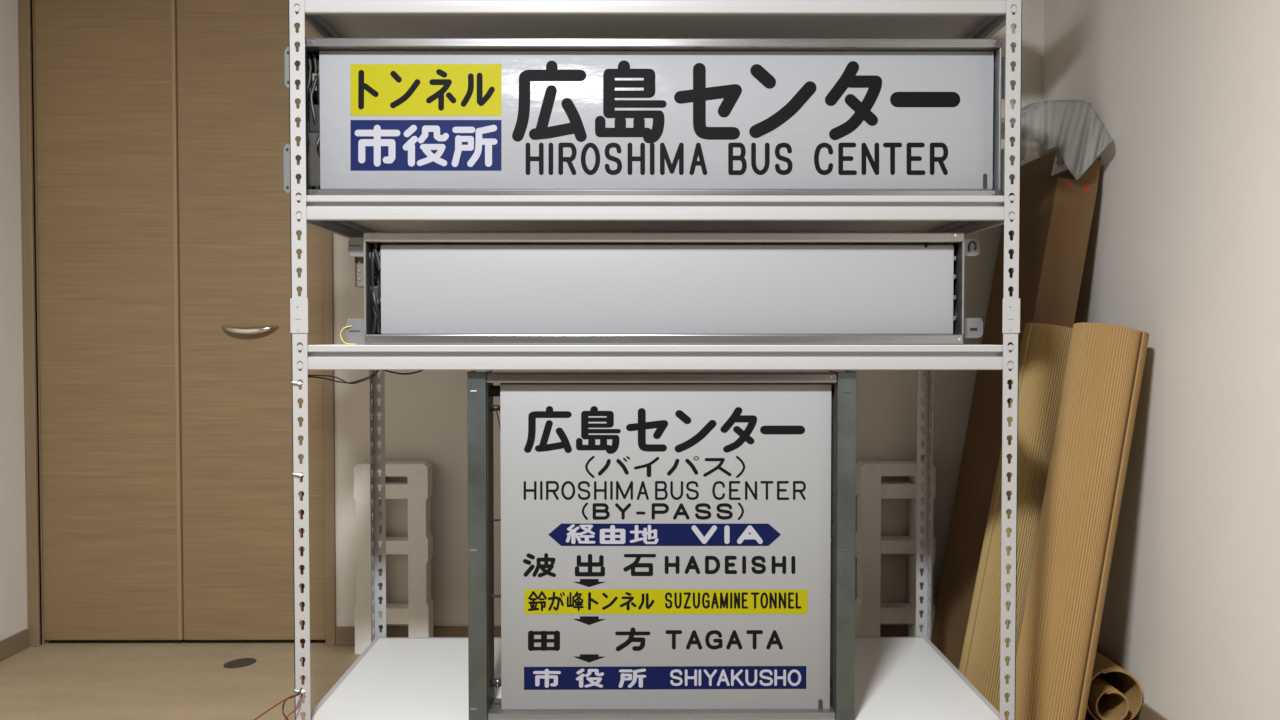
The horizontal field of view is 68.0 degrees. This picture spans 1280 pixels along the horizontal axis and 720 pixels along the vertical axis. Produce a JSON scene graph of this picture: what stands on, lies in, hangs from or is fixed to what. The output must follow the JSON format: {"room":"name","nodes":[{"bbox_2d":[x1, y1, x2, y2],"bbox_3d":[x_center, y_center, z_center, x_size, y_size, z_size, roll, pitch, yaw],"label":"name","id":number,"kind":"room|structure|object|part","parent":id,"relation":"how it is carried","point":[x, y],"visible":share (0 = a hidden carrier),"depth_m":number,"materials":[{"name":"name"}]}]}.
{"room":"storage room","nodes":[
{"label":"storage room","id":0,"kind":"room"},
{"bbox_2d":[0,0,27,640],"bbox_3d":[-1.973,-0.257,-0.618,0.100,2.500,7.190,0,1,0],"label":"wall","id":1,"kind":"structure","parent":0,"point":[13,556],"depth_m":2.91,"materials":[{"name":"paint"}]},
{"bbox_2d":[0,629,28,661],"bbox_3d":[-1.919,0.963,-0.598,0.009,0.060,7.170,0,1,0],"label":"baseboard","id":2,"kind":"structure","parent":1,"relation":"attached to","point":[12,645],"depth_m":2.92,"materials":[{"name":"brown wood"}]},
{"bbox_2d":[31,0,1043,644],"bbox_3d":[-0.335,-0.346,3.031,3.400,2.500,0.100,0,1,0],"label":"wall","id":3,"kind":"structure","parent":0,"point":[426,410],"depth_m":3.00,"materials":[{"name":"paint"}]},
{"bbox_2d":[18,0,335,645],"bbox_3d":[-1.449,-0.138,3.017,0.971,2.085,0.092,0,1,0],"label":"trim","id":4,"kind":"structure","parent":3,"relation":"attached to","point":[30,286],"depth_m":2.98,"materials":[{"name":"brown wood"}]},
{"bbox_2d":[34,0,325,639],"bbox_3d":[-1.446,-0.123,2.987,0.897,2.030,0.065,0,1,0],"label":"door","id":5,"kind":"structure","parent":3,"relation":"in","point":[163,126],"depth_m":2.99,"materials":[{"name":"brown wood"}]},
{"bbox_3d":[-1.674,-0.124,3.003,0.441,2.030,0.032,0,1,0],"label":"panel","id":6,"kind":"part","parent":5,"relation":"part of","materials":[{"name":"brown wood"}]},
{"bbox_3d":[-1.228,-0.093,2.975,0.178,0.028,0.038,0,1,0],"label":"handle","id":7,"kind":"part","parent":5,"relation":"part of","materials":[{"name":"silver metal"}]},
{"bbox_3d":[-1.224,-0.124,3.004,0.453,2.030,0.032,0,1,0],"label":"panel","id":8,"kind":"part","parent":5,"relation":"part of","materials":[{"name":"brown wood"}]},
{"bbox_2d":[336,626,907,645],"bbox_3d":[0.151,0.875,3.008,2.230,0.060,0.009,0,1,0],"label":"baseboard","id":9,"kind":"structure","parent":3,"relation":"attached to","point":[345,636],"depth_m":3.00,"materials":[{"name":"brown wood"}]},
{"bbox_2d":[0,639,1132,719],"bbox_3d":[-0.323,1.042,-0.581,3.400,0.100,7.390,0,1,0],"label":"floor","id":10,"kind":"structure","parent":0,"point":[183,679],"depth_m":2.72,"materials":[{"name":"beige wood"}]},
{"bbox_2d":[223,658,255,667],"bbox_3d":[-1.198,0.907,2.840,0.084,0.003,0.084,0,1,0],"label":"floor plate","id":11,"kind":"object","parent":10,"relation":"on","point":[242,662],"visible":1,"depth_m":2.83,"materials":[{"name":"grey metal"}]},
{"bbox_2d":[354,461,432,653],"bbox_3d":[-0.766,0.613,2.954,0.227,0.588,0.072,0,1,0],"label":"frame","id":12,"kind":"object","parent":10,"relation":"on","point":[417,613],"visible":0.68,"depth_m":2.92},
{"bbox_3d":[-0.849,0.613,2.954,0.062,0.588,0.072,0,1,0],"label":"leg","id":13,"kind":"part","parent":12,"relation":"part of","materials":[{"name":"plastic"}]},
{"bbox_3d":[-0.683,0.613,2.955,0.062,0.588,0.072,0,1,0],"label":"leg","id":14,"kind":"part","parent":12,"relation":"part of","materials":[{"name":"plastic"}]},
{"bbox_2d":[289,0,1021,719],"bbox_3d":[0.032,-0.127,2.280,1.523,2.100,0.610,0,1,0],"label":"shelving unit","id":15,"kind":"object","parent":10,"relation":"on","point":[393,678],"visible":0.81,"depth_m":1.99,"materials":[{"name":"white metal"}]},
{"bbox_2d":[254,472,304,719],"bbox_3d":[-0.728,0.508,1.897,0.064,0.558,0.222,1,1,20],"label":"wire","id":16,"kind":"object","parent":15,"relation":"attached to","point":[302,511],"visible":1,"depth_m":2.00,"materials":[{"name":"red"}]},
{"bbox_3d":[-0.711,-0.122,1.992,0.033,2.096,0.033,0,1,0],"label":"post","id":17,"kind":"part","parent":15,"relation":"part of","materials":[{"name":"white metal"}]},
{"bbox_2d":[308,370,379,383],"bbox_3d":[-0.686,0.041,2.220,0.021,0.038,0.424,0,1,4],"label":"wire","id":18,"kind":"object","parent":15,"relation":"attached to","point":[377,371],"visible":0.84,"depth_m":2.18,"materials":[{"name":"red"}]},
{"bbox_3d":[-0.712,-0.136,2.564,0.033,2.096,0.033,0,1,0],"label":"post","id":19,"kind":"part","parent":15,"relation":"part of","materials":[{"name":"white metal"}]},
{"bbox_2d":[382,370,422,374],"bbox_3d":[-0.597,0.025,2.405,0.175,0.026,0.006,1,2,31],"label":"cable","id":20,"kind":"object","parent":15,"relation":"hanging from","point":[382,370],"visible":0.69,"depth_m":2.40,"materials":[{"name":"black plastic"}]},
{"bbox_2d":[284,38,1005,195],"bbox_3d":[0.010,-0.514,2.079,1.546,0.333,0.162,0,1,0],"label":"sign","id":21,"kind":"object","parent":15,"relation":"on","point":[385,116],"visible":1,"depth_m":2.02,"materials":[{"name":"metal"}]},
{"bbox_3d":[-0.713,-0.512,2.079,0.004,0.298,0.158,0,1,0],"label":"plate","id":22,"kind":"part","parent":21,"relation":"part of","materials":[{"name":"black metal"}]},
{"bbox_3d":[-0.456,-0.576,2.019,0.322,0.109,0.001,0,1,0],"label":"yellow panel","id":23,"kind":"part","parent":21,"relation":"part of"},
{"bbox_3d":[-0.457,-0.458,2.022,0.322,0.107,0.001,0,1,0],"label":"blue panel","id":24,"kind":"part","parent":21,"relation":"part of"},
{"bbox_3d":[0.025,-0.671,2.076,1.479,0.019,0.160,0,1,0],"label":"rail","id":25,"kind":"part","parent":21,"relation":"part of","materials":[{"name":"metal"}]},
{"bbox_3d":[0.025,-0.355,2.084,1.479,0.016,0.160,0,1,0],"label":"rail","id":26,"kind":"part","parent":21,"relation":"part of","materials":[{"name":"metal"}]},
{"bbox_3d":[0.762,-0.512,2.084,0.004,0.298,0.158,0,1,0],"label":"plate","id":27,"kind":"part","parent":21,"relation":"part of","materials":[{"name":"metal"}]},
{"bbox_2d":[467,370,855,719],"bbox_3d":[0.046,0.401,2.062,0.824,0.755,0.097,0,1,0],"label":"sign","id":28,"kind":"object","parent":15,"relation":"on","point":[675,545],"visible":1,"depth_m":2.04,"materials":[{"name":"metal"}]},
{"bbox_3d":[-0.314,0.104,2.063,0.025,0.015,0.015,0,1,0],"label":"tension knob","id":29,"kind":"part","parent":28,"relation":"part of","materials":[{"name":"black plastic"}]},
{"bbox_3d":[0.046,0.037,2.054,0.746,0.020,0.086,0,1,0],"label":"rail","id":30,"kind":"part","parent":28,"relation":"part of","materials":[{"name":"metal"}]},
{"bbox_3d":[0.046,0.763,2.071,0.746,0.018,0.086,0,1,0],"label":"rail","id":31,"kind":"part","parent":28,"relation":"part of","materials":[{"name":"metal"}]},
{"bbox_3d":[0.053,0.376,2.040,0.501,0.049,0.001,0,1,0],"label":"blue panel","id":32,"kind":"part","parent":28,"relation":"part of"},
{"bbox_3d":[0.054,0.687,2.048,0.610,0.051,0.001,0,1,0],"label":"blue panel","id":33,"kind":"part","parent":28,"relation":"part of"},
{"bbox_3d":[0.056,0.521,2.044,0.610,0.054,0.001,0,1,0],"label":"yellow panel","id":34,"kind":"part","parent":28,"relation":"part of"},
{"bbox_2d":[340,232,982,344],"bbox_3d":[0.049,-0.155,2.106,1.398,0.241,0.152,0,1,0],"label":"sign","id":35,"kind":"object","parent":15,"relation":"on","point":[421,288],"visible":1,"depth_m":2.05,"materials":[{"name":"plastic"}]},
{"bbox_3d":[-0.590,-0.156,2.106,0.004,0.199,0.149,0,1,0],"label":"plate","id":36,"kind":"part","parent":35,"relation":"part of","materials":[{"name":"metal"}]},
{"bbox_3d":[-0.558,-0.156,2.092,0.055,0.199,0.004,0,1,0],"label":"gear plate","id":37,"kind":"part","parent":35,"relation":"part of","materials":[{"name":"black metal"}]},
{"bbox_3d":[0.052,-0.265,2.104,1.288,0.020,0.150,0,1,0],"label":"rail","id":38,"kind":"part","parent":35,"relation":"part of","materials":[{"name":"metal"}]},
{"bbox_3d":[0.052,-0.046,2.110,1.288,0.022,0.150,0,1,0],"label":"rail","id":39,"kind":"part","parent":35,"relation":"part of","materials":[{"name":"metal"}]},
{"bbox_3d":[0.694,-0.156,2.110,0.004,0.199,0.149,0,1,0],"label":"plate","id":40,"kind":"part","parent":35,"relation":"part of","materials":[{"name":"metal"}]},
{"bbox_3d":[0.774,-0.136,2.569,0.033,2.096,0.033,0,1,0],"label":"post","id":41,"kind":"part","parent":15,"relation":"part of","materials":[{"name":"white metal"}]},
{"bbox_3d":[0.776,-0.122,1.996,0.033,2.096,0.033,0,1,0],"label":"post","id":42,"kind":"part","parent":15,"relation":"part of","materials":[{"name":"white metal"}]},
{"bbox_2d":[855,461,935,636],"bbox_3d":[0.795,0.612,2.959,0.231,0.588,0.072,0,1,0],"label":"frame","id":43,"kind":"object","parent":10,"relation":"on","point":[870,613],"visible":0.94,"depth_m":2.93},
{"bbox_3d":[0.711,0.612,2.959,0.062,0.588,0.072,0,1,0],"label":"leg","id":44,"kind":"part","parent":43,"relation":"part of","materials":[{"name":"plastic"}]},
{"bbox_3d":[0.879,0.612,2.959,0.062,0.588,0.072,0,1,0],"label":"leg","id":45,"kind":"part","parent":43,"relation":"part of","materials":[{"name":"plastic"}]},
{"bbox_2d":[959,322,1072,718],"bbox_3d":[0.981,0.412,2.458,0.350,1.018,0.142,0,1,-11],"label":"cardboard sheet","id":46,"kind":"object","parent":10,"relation":"on","point":[1044,350],"visible":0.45,"depth_m":2.40,"materials":[{"name":"corrugated cardboard"}]},
{"bbox_2d":[931,150,1101,669],"bbox_3d":[1.067,0.170,2.732,0.351,1.496,0.352,0,1,0],"label":"cardboard sheet","id":47,"kind":"object","parent":10,"relation":"on","point":[1056,211],"visible":0.59,"depth_m":2.69,"materials":[{"name":"brown cardboard"}]},
{"bbox_2d":[1001,100,1112,180],"bbox_3d":[1.115,-0.604,2.703,0.290,0.248,0.462,0,1,0],"label":"plastic wrap","id":48,"kind":"object","parent":47,"relation":"on","point":[1074,129],"visible":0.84,"depth_m":2.52,"materials":[{"name":"grey"}]},
{"bbox_2d":[1006,322,1148,719],"bbox_3d":[1.060,0.418,2.301,0.376,1.018,0.167,-1,1,-21],"label":"roll","id":49,"kind":"object","parent":10,"relation":"on","point":[1066,593],"visible":1,"depth_m":2.24,"materials":[{"name":"brown cardboard"}]},
{"bbox_2d":[1086,651,1142,719],"bbox_3d":[1.186,0.838,2.635,0.146,0.148,0.520,0,1,0],"label":"roll","id":50,"kind":"object","parent":10,"relation":"on","point":[1113,674],"visible":0.24,"depth_m":2.41,"materials":[{"name":"brown cardboard"}]},
{"bbox_2d":[1088,676,1128,719],"bbox_3d":[1.171,0.852,2.588,0.084,0.087,0.475,0,1,0],"label":"roll","id":51,"kind":"object","parent":50,"relation":"on","point":[1105,701],"visible":0.38,"depth_m":2.38,"materials":[{"name":"brown cardboard"}]},
{"bbox_2d":[1043,0,1279,719],"bbox_3d":[1.327,-0.257,-0.607,0.100,2.500,7.190,0,1,0],"label":"wall","id":52,"kind":"structure","parent":0,"point":[1183,248],"depth_m":2.17,"materials":[{"name":"paint"}]},
{"bbox_2d":[1133,701,1167,719],"bbox_3d":[1.272,0.962,-0.583,0.009,0.060,7.180,0,1,0],"label":"baseboard","id":53,"kind":"structure","parent":52,"relation":"attached to","point":[1146,712],"depth_m":2.36,"materials":[{"name":"brown wood"}]}
]}

